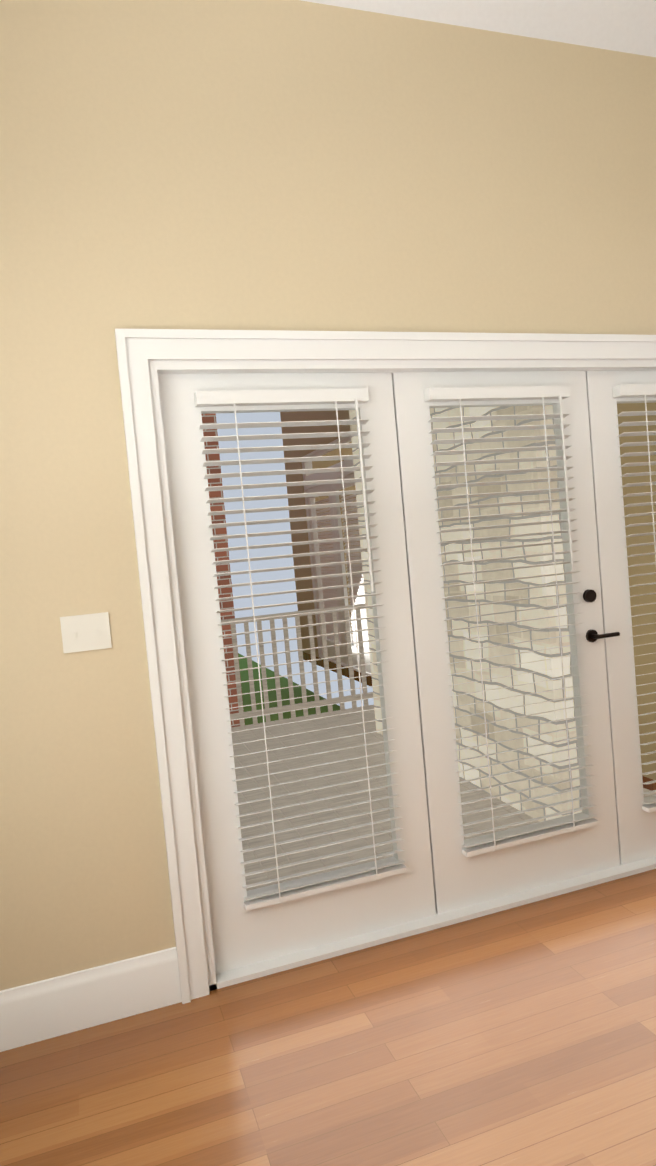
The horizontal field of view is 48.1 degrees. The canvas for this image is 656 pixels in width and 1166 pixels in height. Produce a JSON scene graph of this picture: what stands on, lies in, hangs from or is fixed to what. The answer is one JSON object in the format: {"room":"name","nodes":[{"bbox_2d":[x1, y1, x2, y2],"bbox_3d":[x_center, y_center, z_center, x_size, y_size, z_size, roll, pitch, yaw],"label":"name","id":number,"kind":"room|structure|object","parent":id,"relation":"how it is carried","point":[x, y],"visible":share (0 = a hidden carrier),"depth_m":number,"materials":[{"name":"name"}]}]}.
{"room":"living room","nodes":[
{"label":"living room","id":0,"kind":"room"},
{"bbox_2d":[0,652,655,1165],"bbox_3d":[3.942,1.030,3.965,11.750,0.120,16.100,-6,3,-18],"label":"floor","id":1,"kind":"structure","parent":0,"point":[520,1034],"depth_m":2.15,"materials":[{"name":"brown wood"}]},
{"bbox_2d":[0,0,655,990],"bbox_3d":[0.161,-0.620,2.818,3.810,3.930,0.200,-6,3,-18],"label":"wall","id":2,"kind":"structure","parent":0,"point":[242,164],"depth_m":2.48,"materials":[{"name":"paint"}]},
{"bbox_2d":[60,612,111,652],"bbox_3d":[-0.788,0.162,2.398,0.150,0.118,0.014,-6,3,-18],"label":"light switch","id":3,"kind":"object","parent":2,"relation":"attached to","point":[86,632],"visible":1,"depth_m":2.40,"materials":[{"name":"white plastic"}]},
{"bbox_2d":[0,947,181,1051],"bbox_3d":[-0.955,1.382,2.361,0.945,0.185,0.018,-6,3,-18],"label":"baseboard","id":4,"kind":"structure","parent":2,"relation":"attached to","point":[38,1011],"depth_m":2.41,"materials":[{"name":"white wood"}]},
{"bbox_2d":[115,328,655,1003],"bbox_3d":[0.745,0.157,3.006,2.910,2.265,0.222,-6,3,-18],"label":"door","id":5,"kind":"structure","parent":2,"relation":"in","point":[437,870],"depth_m":2.81,"materials":[{"name":"white wood"}]},
{"bbox_2d":[312,442,361,633],"bbox_3d":[3.014,-2.140,11.988,7.400,5.600,0.200,-6,3,-18],"label":"wall","id":6,"kind":"structure","parent":0,"point":[326,464],"depth_m":10.93,"materials":[{"name":"paint"}]},
{"bbox_2d":[280,403,655,779],"bbox_3d":[0.673,-1.710,7.194,0.140,5.600,7.800,-6,3,-18],"label":"wall","id":7,"kind":"structure","parent":0,"point":[641,650],"depth_m":4.24,"materials":[{"name":"paint"}]},
{"bbox_2d":[302,436,370,674],"bbox_3d":[0.165,-0.392,9.178,0.162,2.880,2.360,-6,3,-18],"label":"french door","id":8,"kind":"structure","parent":7,"relation":"in","point":[324,582],"depth_m":9.25,"materials":[{"name":"white"}]},
{"bbox_2d":[301,0,655,56],"bbox_3d":[0.760,-2.853,0.690,4.430,2.429,5.040,-6,3,-18],"label":"ceiling","id":9,"kind":"structure","parent":0,"point":[627,26],"depth_m":2.87,"materials":[{"name":"white paint"}]},
{"label":"outside","id":10,"kind":"structure","parent":0,"visible":0},
{"bbox_2d":[238,653,345,724],"bbox_3d":[-5.899,2.170,8.738,11.880,0.120,58.000,-6,3,-18],"label":"lawn","id":11,"kind":"structure","parent":10,"point":[245,686],"depth_m":10.36,"materials":[{"name":"green plant"}]},
{"bbox_2d":[201,414,244,727],"bbox_3d":[-3.671,-2.571,9.037,4.200,8.900,5.300,-6,3,-18],"label":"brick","id":12,"kind":"object","parent":11,"relation":"on","point":[222,568],"depth_m":7.47,"materials":[{"name":"red brick"}]},
{"bbox_2d":[221,603,655,890],"bbox_3d":[-0.447,1.065,4.769,3.910,1.500,3.810,-6,3,-18],"label":"deck","id":13,"kind":"object","parent":11,"relation":"on","point":[290,740],"visible":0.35,"depth_m":5.03,"materials":[{"name":"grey wood"}]},
{"bbox_2d":[349,405,581,821],"bbox_3d":[0.656,-2.140,4.726,0.490,6.750,2.450,-6,3,-18],"label":"brick wall","id":14,"kind":"structure","parent":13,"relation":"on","point":[503,672],"depth_m":3.98,"materials":[{"name":"beige brick"}]}
]}

